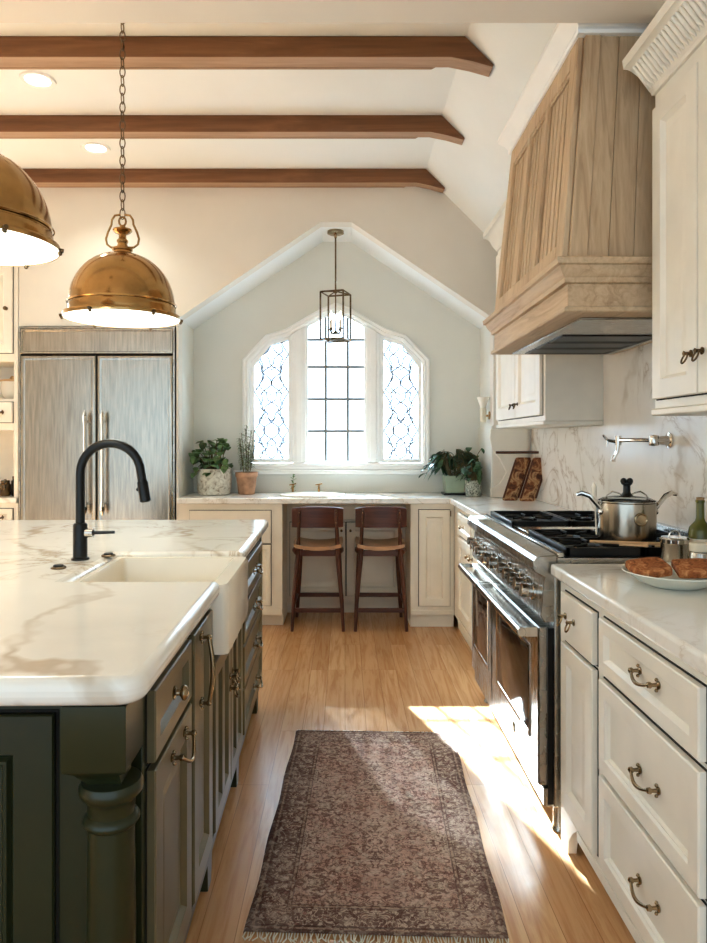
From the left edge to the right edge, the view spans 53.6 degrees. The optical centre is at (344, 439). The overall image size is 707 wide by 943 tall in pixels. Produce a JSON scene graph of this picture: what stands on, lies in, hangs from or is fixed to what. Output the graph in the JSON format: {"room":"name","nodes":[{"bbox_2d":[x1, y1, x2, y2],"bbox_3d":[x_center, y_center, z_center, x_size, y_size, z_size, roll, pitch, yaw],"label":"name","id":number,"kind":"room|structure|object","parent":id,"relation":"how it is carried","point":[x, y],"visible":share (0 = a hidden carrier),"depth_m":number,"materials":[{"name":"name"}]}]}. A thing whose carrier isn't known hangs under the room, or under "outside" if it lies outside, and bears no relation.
{"room":"kitchen","nodes":[
{"label":"kitchen","id":0,"kind":"room"},
{"bbox_2d":[182,322,193,495],"bbox_3d":[-1.197,0.230,5.311,0.014,2.200,0.379,0,0,0],"label":"wall","id":1,"kind":"structure","parent":0,"point":[187,331],"depth_m":5.29,"materials":[{"name":"white paint"}]},
{"bbox_2d":[235,472,257,494],"bbox_3d":[-0.745,0.326,5.300,0.172,0.167,0.172,0,0,0],"label":"pot","id":2,"kind":"object","parent":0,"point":[246,481],"depth_m":5.24,"materials":[{"name":"ceramic"}]},
{"bbox_2d":[19,187,532,519],"bbox_3d":[-1.430,-0.287,5.060,5.540,3.235,0.120,0,0,0],"label":"wall","id":3,"kind":"structure","parent":0,"point":[205,242],"depth_m":5.00,"materials":[{"name":"white paint"}]},
{"bbox_2d":[0,23,556,232],"bbox_3d":[-1.370,-1.770,3.710,5.660,0.700,2.820,0,0,0],"label":"ceiling","id":4,"kind":"structure","parent":0,"point":[474,174],"depth_m":3.86,"materials":[{"name":"white paint"}]},
{"bbox_2d":[19,70,55,89],"bbox_3d":[-1.620,-1.895,3.690,0.184,0.008,0.184,0,0,0],"label":"recessed light","id":5,"kind":"object","parent":4,"relation":"in","point":[34,79],"visible":1,"depth_m":3.68,"materials":[{"name":"white"}]},
{"bbox_2d":[81,142,110,154],"bbox_3d":[-1.620,-1.895,4.550,0.184,0.008,0.184,0,0,0],"label":"recessed light","id":6,"kind":"object","parent":4,"relation":"in","point":[90,147],"visible":1,"depth_m":4.54,"materials":[{"name":"white"}]},
{"bbox_2d":[59,23,182,330],"bbox_3d":[-0.890,-1.186,2.800,0.458,1.428,0.463,0,0,0],"label":"pendant light","id":7,"kind":"object","parent":4,"relation":"hanging from","point":[120,287],"visible":0.97,"depth_m":2.67,"materials":[{"name":"gold metal"}]},
{"bbox_2d":[62,309,179,327],"bbox_3d":[-0.890,-0.487,2.800,0.448,0.006,0.448,0,0,0],"label":"diffuser","id":8,"kind":"object","parent":7,"relation":"attached to","point":[114,318],"depth_m":2.77,"materials":[{"name":"white glass"}]},
{"bbox_2d":[0,115,463,144],"bbox_3d":[-1.746,-1.827,4.138,4.889,0.145,0.097,0,0,0],"label":"ceiling beam","id":9,"kind":"structure","parent":4,"relation":"attached to","point":[11,126],"depth_m":4.09,"materials":[{"name":"brown wood"}]},
{"bbox_2d":[23,169,444,192],"bbox_3d":[-1.746,-1.827,4.947,4.889,0.145,0.101,0,0,0],"label":"ceiling beam","id":10,"kind":"structure","parent":4,"relation":"attached to","point":[43,178],"depth_m":4.90,"materials":[{"name":"brown wood"}]},
{"bbox_2d":[0,36,492,76],"bbox_3d":[-1.746,-1.827,3.348,4.889,0.145,0.115,0,0,0],"label":"ceiling beam","id":11,"kind":"structure","parent":4,"relation":"attached to","point":[16,52],"depth_m":3.29,"materials":[{"name":"brown wood"}]},
{"bbox_2d":[0,0,665,22],"bbox_3d":[-1.370,-1.745,0.400,5.660,0.750,3.800,0,0,0],"label":"ceiling","id":12,"kind":"structure","parent":0,"point":[11,11],"depth_m":2.23,"materials":[{"name":"white paint"}]},
{"bbox_2d":[0,154,63,268],"bbox_3d":[-1.025,-0.946,1.920,0.458,0.847,0.463,0,0,0],"label":"pendant light","id":13,"kind":"object","parent":12,"relation":"hanging from","point":[26,237],"visible":1,"depth_m":1.87,"materials":[{"name":"gold metal"}]},
{"bbox_2d":[0,228,58,265],"bbox_3d":[-1.025,-0.537,1.920,0.448,0.006,0.448,0,0,0],"label":"diffuser","id":14,"kind":"object","parent":13,"relation":"attached to","point":[18,246],"depth_m":1.95,"materials":[{"name":"white glass"}]},
{"bbox_2d":[183,227,485,328],"bbox_3d":[-0.065,-1.270,5.361,2.450,0.800,0.479,0,0,0],"label":"ceiling","id":15,"kind":"structure","parent":0,"point":[350,234],"depth_m":5.30,"materials":[{"name":"white paint"}]},
{"bbox_2d":[320,229,350,342],"bbox_3d":[-0.070,-1.147,5.220,0.190,0.818,0.190,0,0,18],"label":"lantern pendant","id":16,"kind":"object","parent":15,"relation":"hanging from","point":[332,232],"visible":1,"depth_m":5.19,"materials":[{"name":"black metal"}]},
{"bbox_2d":[329,293,341,334],"bbox_3d":[-0.070,-0.943,5.220,0.099,0.315,0.098,0,0,-5],"label":"candle","id":17,"kind":"object","parent":16,"relation":"on","point":[335,332],"depth_m":5.20,"materials":[{"name":"white wax"}]},
{"bbox_2d":[194,242,479,473],"bbox_3d":[-0.065,-0.135,5.550,2.450,2.930,0.100,0,0,0],"label":"wall","id":18,"kind":"structure","parent":0,"point":[451,343],"depth_m":5.50,"materials":[{"name":"white paint"}]},
{"bbox_2d":[194,474,466,491],"bbox_3d":[-0.066,0.340,5.494,2.241,0.140,0.010,0,0,0],"label":"backsplash","id":19,"kind":"structure","parent":18,"relation":"attached to","point":[264,482],"depth_m":5.49,"materials":[{"name":"white stone"}]},
{"bbox_2d":[233,303,438,473],"bbox_3d":[-0.070,-0.404,5.505,1.600,1.344,0.130,0,0,0],"label":"window","id":20,"kind":"structure","parent":18,"relation":"in","point":[396,399],"depth_m":5.51,"materials":[{"name":"white wood"}]},
{"bbox_2d":[185,612,635,942],"bbox_3d":[-1.370,1.380,2.100,5.660,0.100,7.200,0,0,0],"label":"floor","id":21,"kind":"structure","parent":0,"point":[380,676],"depth_m":2.90,"materials":[{"name":"brown wood"}]},
{"bbox_2d":[0,266,20,519],"bbox_3d":[-2.717,-0.015,5.197,0.765,2.690,0.506,0,0,0],"label":"tall cabinet","id":22,"kind":"object","parent":21,"relation":"on","point":[9,275],"visible":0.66,"depth_m":5.00,"materials":[{"name":"beige paint"}]},
{"bbox_2d":[0,376,13,398],"bbox_3d":[-2.470,-0.386,5.200,0.176,0.182,0.176,0,0,0],"label":"lidded bowl","id":23,"kind":"object","parent":22,"relation":"in","point":[7,385],"visible":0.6,"depth_m":5.13,"materials":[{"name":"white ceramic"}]},
{"bbox_2d":[0,496,18,502],"bbox_3d":[-2.718,0.430,5.212,0.764,0.040,0.473,0,0,0],"label":"countertop","id":24,"kind":"structure","parent":22,"relation":"on","point":[3,499],"depth_m":4.97,"materials":[{"name":"stone"}]},
{"bbox_2d":[0,479,10,495],"bbox_3d":[-2.490,0.348,5.130,0.076,0.124,0.075,0,0,0],"label":"storage jar","id":25,"kind":"object","parent":24,"relation":"on","point":[5,486],"visible":1,"depth_m":5.10,"materials":[{"name":"brown metal"}]},
{"bbox_2d":[11,476,13,495],"bbox_3d":[-2.420,0.332,5.160,0.076,0.155,0.075,0,0,0],"label":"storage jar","id":26,"kind":"object","parent":24,"relation":"on","point":[12,481],"visible":0.2,"depth_m":5.13,"materials":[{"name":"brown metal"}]},
{"bbox_2d":[19,326,175,519],"bbox_3d":[-1.767,0.261,5.261,1.110,2.138,0.717,0,0,0],"label":"refrigerator","id":27,"kind":"object","parent":21,"relation":"on","point":[80,387],"visible":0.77,"depth_m":4.97,"materials":[{"name":"metal"}]},
{"bbox_2d":[0,536,262,942],"bbox_3d":[-1.038,0.896,2.362,1.385,0.868,2.329,0,0,-1],"label":"kitchen island","id":28,"kind":"object","parent":21,"relation":"on","point":[111,815],"visible":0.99,"depth_m":1.33,"materials":[{"name":"green paint"}]},
{"bbox_2d":[0,520,267,705],"bbox_3d":[-1.071,0.436,2.401,1.400,0.051,2.430,0,0,-1],"label":"island countertop","id":29,"kind":"structure","parent":28,"relation":"on","point":[64,641],"depth_m":1.71,"materials":[{"name":"stone"}]},
{"bbox_2d":[50,564,65,569],"bbox_3d":[-0.915,0.404,2.235,0.048,0.012,0.048,0,0,0],"label":"switch","id":30,"kind":"object","parent":29,"relation":"on","point":[55,566],"visible":1,"depth_m":2.22,"materials":[{"name":"brown metal"}]},
{"bbox_2d":[101,552,115,556],"bbox_3d":[-0.835,0.404,2.470,0.048,0.012,0.048,0,0,0],"label":"switch","id":31,"kind":"object","parent":29,"relation":"on","point":[106,554],"visible":1,"depth_m":2.46,"materials":[{"name":"brown metal"}]},
{"bbox_2d":[71,439,150,560],"bbox_3d":[-0.802,0.203,2.400,0.272,0.414,0.060,0,0,0],"label":"gooseneck faucet","id":32,"kind":"object","parent":29,"relation":"on","point":[81,532],"visible":1,"depth_m":2.39,"materials":[{"name":"metal"}]},
{"bbox_2d":[71,523,88,560],"bbox_3d":[-0.908,0.347,2.400,0.060,0.126,0.060,0,0,0],"label":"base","id":33,"kind":"object","parent":32,"relation":"attached to","point":[80,531],"depth_m":2.38,"materials":[{"name":"black metal"}]},
{"bbox_2d":[74,556,247,654],"bbox_3d":[-0.584,0.527,2.302,0.474,0.205,0.506,0,0,-1],"label":"farmhouse sink","id":34,"kind":"object","parent":29,"relation":"in","point":[230,608],"visible":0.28,"depth_m":2.44,"materials":[{"name":"white ceramic"}]},
{"bbox_2d":[178,504,287,624],"bbox_3d":[-0.815,0.891,5.202,0.742,0.878,0.576,0,0,0],"label":"base cabinet","id":35,"kind":"object","parent":21,"relation":"on","point":[274,539],"visible":0.2,"depth_m":4.96,"materials":[{"name":"beige paint"}]},
{"bbox_2d":[290,506,344,631],"bbox_3d":[-0.190,0.898,5.061,0.378,0.867,0.423,0,0,0],"label":"bar stool","id":36,"kind":"object","parent":21,"relation":"on","point":[315,516],"visible":1,"depth_m":4.88,"materials":[{"name":"red wood"}]},
{"bbox_2d":[287,504,405,611],"bbox_3d":[0.010,0.891,5.399,0.907,0.878,0.181,0,0,0],"label":"base cabinet","id":37,"kind":"object","parent":21,"relation":"on","point":[319,573],"visible":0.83,"depth_m":5.35,"materials":[{"name":"beige paint"}]},
{"bbox_2d":[242,730,508,942],"bbox_3d":[0.107,1.326,2.514,0.716,0.007,1.359,0,0,2],"label":"runner rug","id":38,"kind":"object","parent":21,"relation":"on","point":[371,833],"visible":1,"depth_m":2.26,"materials":[{"name":"fabric"}]},
{"bbox_2d":[354,506,407,631],"bbox_3d":[0.250,0.898,5.061,0.378,0.867,0.423,0,0,0],"label":"bar stool","id":39,"kind":"object","parent":21,"relation":"on","point":[378,516],"visible":1,"depth_m":4.88,"materials":[{"name":"red wood"}]},
{"bbox_2d":[406,504,453,626],"bbox_3d":[0.619,0.891,5.216,0.310,0.878,0.547,0,0,0],"label":"base cabinet","id":40,"kind":"object","parent":21,"relation":"on","point":[430,527],"visible":0.81,"depth_m":4.96,"materials":[{"name":"beige paint"}]},
{"bbox_2d":[454,506,478,649],"bbox_3d":[1.027,0.891,4.293,0.606,0.878,1.335,0,0,0],"label":"base cabinet","id":41,"kind":"object","parent":21,"relation":"on","point":[462,531],"visible":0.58,"depth_m":4.54,"materials":[{"name":"beige paint"}]},
{"bbox_2d":[177,492,571,515],"bbox_3d":[0.070,0.431,4.555,2.513,0.042,1.866,0,0,0],"label":"countertop","id":42,"kind":"structure","parent":41,"relation":"on","point":[483,504],"depth_m":4.93,"materials":[{"name":"stone"}]},
{"bbox_2d":[188,438,232,494],"bbox_3d":[-1.012,0.197,5.241,0.320,0.425,0.367,0,0,0],"label":"potted plant","id":43,"kind":"object","parent":42,"relation":"on","point":[211,480],"visible":1,"depth_m":5.17,"materials":[{"name":"green plant"}]},
{"bbox_2d":[235,425,257,494],"bbox_3d":[-0.742,0.149,5.300,0.179,0.521,0.172,0,0,0],"label":"potted herb","id":44,"kind":"object","parent":42,"relation":"on","point":[246,481],"visible":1,"depth_m":5.26,"materials":[{"name":"plant"}]},
{"bbox_2d":[279,492,344,497],"bbox_3d":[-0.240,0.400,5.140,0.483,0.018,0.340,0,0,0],"label":"sink","id":45,"kind":"object","parent":42,"relation":"on","point":[289,494],"visible":1,"depth_m":5.08,"materials":[{"name":"white ceramic"}]},
{"bbox_2d":[419,447,480,494],"bbox_3d":[0.794,0.232,5.311,0.482,0.354,0.275,0,0,-13],"label":"potted plant","id":46,"kind":"object","parent":42,"relation":"on","point":[446,464],"visible":0.8,"depth_m":5.25,"materials":[{"name":"green plant"}]},
{"bbox_2d":[450,448,484,496],"bbox_3d":[0.898,0.234,5.088,0.202,0.351,0.250,0,0,-15],"label":"potted plant","id":47,"kind":"object","parent":42,"relation":"on","point":[473,486],"visible":1,"depth_m":5.05,"materials":[{"name":"green plant"}]},
{"bbox_2d":[502,457,530,500],"bbox_3d":[1.168,0.264,4.761,0.220,0.289,0.074,0,0,-32],"label":"cutting board","id":48,"kind":"object","parent":42,"relation":"on","point":[516,480],"visible":1,"depth_m":4.75,"materials":[{"name":"red wood"}]},
{"bbox_2d":[519,458,541,500],"bbox_3d":[1.273,0.264,4.716,0.220,0.289,0.074,0,0,-32],"label":"cutting board","id":49,"kind":"object","parent":42,"relation":"on","point":[533,481],"visible":0.81,"depth_m":4.71,"materials":[{"name":"red wood"}]},
{"bbox_2d":[458,507,687,832],"bbox_3d":[0.950,0.838,2.970,0.744,0.985,1.260,0,0,0],"label":"range cooker","id":50,"kind":"object","parent":21,"relation":"on","point":[516,598],"visible":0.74,"depth_m":2.57,"materials":[{"name":"metal"}]},
{"bbox_2d":[591,482,596,534],"bbox_3d":[0.947,0.260,2.660,0.020,0.200,0.040,0,0,0],"label":"ladle","id":51,"kind":"object","parent":50,"relation":"on","point":[593,486],"visible":0.83,"depth_m":2.65,"materials":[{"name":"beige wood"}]},
{"bbox_2d":[590,540,659,544],"bbox_3d":[0.988,0.353,2.395,0.285,0.014,0.025,0,0,15],"label":"wooden spoon","id":52,"kind":"object","parent":50,"relation":"on","point":[591,541],"visible":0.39,"depth_m":2.40,"materials":[{"name":"brown wood"}]},
{"bbox_2d":[576,478,677,541],"bbox_3d":[1.010,0.247,2.510,0.311,0.224,0.206,0,0,32],"label":"stockpot","id":53,"kind":"object","parent":50,"relation":"on","point":[619,519],"visible":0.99,"depth_m":2.44,"materials":[{"name":"metal"}]},
{"bbox_2d":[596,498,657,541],"bbox_3d":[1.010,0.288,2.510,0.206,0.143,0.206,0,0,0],"label":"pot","id":54,"kind":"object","parent":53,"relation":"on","point":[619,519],"depth_m":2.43,"materials":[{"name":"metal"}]},
{"bbox_2d":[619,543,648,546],"bbox_3d":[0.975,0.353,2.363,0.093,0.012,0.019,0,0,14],"label":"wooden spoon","id":55,"kind":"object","parent":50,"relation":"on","point":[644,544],"visible":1,"depth_m":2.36,"materials":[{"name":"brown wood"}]},
{"bbox_2d":[556,582,602,880],"bbox_3d":[0.996,0.891,2.133,0.658,0.878,0.378,0,0,0],"label":"base cabinet","id":56,"kind":"object","parent":21,"relation":"on","point":[580,674],"visible":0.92,"depth_m":2.09,"materials":[{"name":"beige paint"}]},
{"bbox_2d":[598,609,706,942],"bbox_3d":[0.998,0.891,1.597,0.654,0.878,0.694,0,0,0],"label":"base cabinet","id":57,"kind":"object","parent":21,"relation":"on","point":[652,704],"visible":1,"depth_m":1.60,"materials":[{"name":"beige paint"}]},
{"bbox_2d":[551,564,706,676],"bbox_3d":[1.004,0.431,1.774,0.644,0.042,1.108,0,0,0],"label":"countertop","id":58,"kind":"structure","parent":57,"relation":"on","point":[676,621],"depth_m":1.75,"materials":[{"name":"stone"}]},
{"bbox_2d":[621,562,706,590],"bbox_3d":[0.925,0.388,1.965,0.278,0.043,0.278,0,0,0],"label":"dinner plate","id":59,"kind":"object","parent":58,"relation":"on","point":[673,582],"visible":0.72,"depth_m":1.88,"materials":[{"name":"ceramic"}]},
{"bbox_2d":[625,557,672,577],"bbox_3d":[0.864,0.362,1.985,0.111,0.046,0.086,0,0,-11],"label":"toast slice","id":60,"kind":"object","parent":59,"relation":"on","point":[656,567],"visible":0.94,"depth_m":1.97,"materials":[{"name":"brown food"}]},
{"bbox_2d":[671,558,706,578],"bbox_3d":[0.988,0.362,1.976,0.110,0.045,0.090,0,0,7],"label":"toast slice","id":61,"kind":"object","parent":59,"relation":"on","point":[689,568],"visible":1,"depth_m":1.96,"materials":[{"name":"brown food"}]},
{"bbox_2d":[659,530,689,562],"bbox_3d":[1.065,0.350,2.262,0.090,0.119,0.090,0,0,0],"label":"steel canister","id":62,"kind":"object","parent":58,"relation":"on","point":[672,547],"visible":0.87,"depth_m":2.23,"materials":[{"name":"silver metal"}]},
{"bbox_2d":[688,497,706,541],"bbox_3d":[1.158,0.298,2.282,0.073,0.223,0.073,0,0,0],"label":"oil bottle","id":63,"kind":"object","parent":58,"relation":"on","point":[697,531],"visible":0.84,"depth_m":2.27,"materials":[{"name":"green glass"}]},
{"bbox_2d":[689,541,706,558],"bbox_3d":[1.097,0.363,2.165,0.060,0.093,0.060,0,0,0],"label":"jar","id":64,"kind":"object","parent":58,"relation":"on","point":[697,549],"visible":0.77,"depth_m":2.14,"materials":[{"name":"metal"}]},
{"bbox_2d":[480,326,489,426],"bbox_3d":[1.110,0.230,5.311,0.100,2.200,0.379,0,0,0],"label":"wall","id":65,"kind":"structure","parent":0,"point":[484,332],"depth_m":5.28,"materials":[{"name":"white paint"}]},
{"bbox_2d":[477,397,490,421],"bbox_3d":[1.011,-0.222,5.120,0.094,0.184,0.092,0,0,0],"label":"wall sconce","id":66,"kind":"object","parent":65,"relation":"attached to","point":[483,401],"visible":1,"depth_m":5.10,"materials":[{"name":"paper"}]},
{"bbox_2d":[479,426,492,496],"bbox_3d":[1.053,0.155,5.244,0.012,0.509,0.488,0,0,0],"label":"trim","id":67,"kind":"structure","parent":65,"relation":"attached to","point":[486,459],"depth_m":5.18,"materials":[{"name":"white paint"}]},
{"bbox_2d":[533,425,601,510],"bbox_3d":[1.400,-0.045,2.100,0.120,2.750,7.200,0,0,0],"label":"wall","id":68,"kind":"structure","parent":0,"point":[591,425],"depth_m":4.33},
{"bbox_2d":[496,451,538,453],"bbox_3d":[1.181,0.085,4.800,0.292,0.018,0.017,0,0,0],"label":"wall rail","id":69,"kind":"object","parent":68,"relation":"attached to","point":[497,452],"visible":1,"depth_m":4.79,"materials":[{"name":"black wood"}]},
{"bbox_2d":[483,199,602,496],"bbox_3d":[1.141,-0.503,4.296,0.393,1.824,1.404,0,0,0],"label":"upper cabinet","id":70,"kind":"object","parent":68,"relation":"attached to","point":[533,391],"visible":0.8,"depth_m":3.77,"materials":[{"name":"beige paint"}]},
{"bbox_2d":[483,23,654,354],"bbox_3d":[1.013,-0.929,2.881,0.650,1.042,1.233,0,0,0],"label":"range hood","id":71,"kind":"object","parent":68,"relation":"attached to","point":[575,275],"visible":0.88,"depth_m":2.35,"materials":[{"name":"brown wood"}]},
{"bbox_2d":[568,37,584,255],"bbox_3d":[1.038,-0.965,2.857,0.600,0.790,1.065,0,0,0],"label":"trim board","id":72,"kind":"object","parent":71,"relation":"attached to","point":[576,46],"depth_m":2.34,"materials":[{"name":"brown wood"}]},
{"bbox_2d":[531,343,706,529],"bbox_3d":[1.333,-0.080,3.123,0.012,0.980,3.746,0,0,0],"label":"backsplash","id":73,"kind":"structure","parent":68,"relation":"attached to","point":[572,458],"depth_m":3.25,"materials":[{"name":"stone"}]},
{"bbox_2d":[602,433,672,461],"bbox_3d":[1.239,0.034,2.953,0.091,0.127,0.305,0,0,-30],"label":"tap","id":74,"kind":"object","parent":68,"relation":"attached to","point":[654,440],"visible":1,"depth_m":2.90,"materials":[{"name":"metal"}]},
{"bbox_2d":[622,0,706,415],"bbox_3d":[1.119,-0.724,1.762,0.438,1.292,1.023,0,0,0],"label":"upper cabinet","id":75,"kind":"object","parent":68,"relation":"attached to","point":[669,57],"visible":1,"depth_m":2.06,"materials":[{"name":"beige paint"}]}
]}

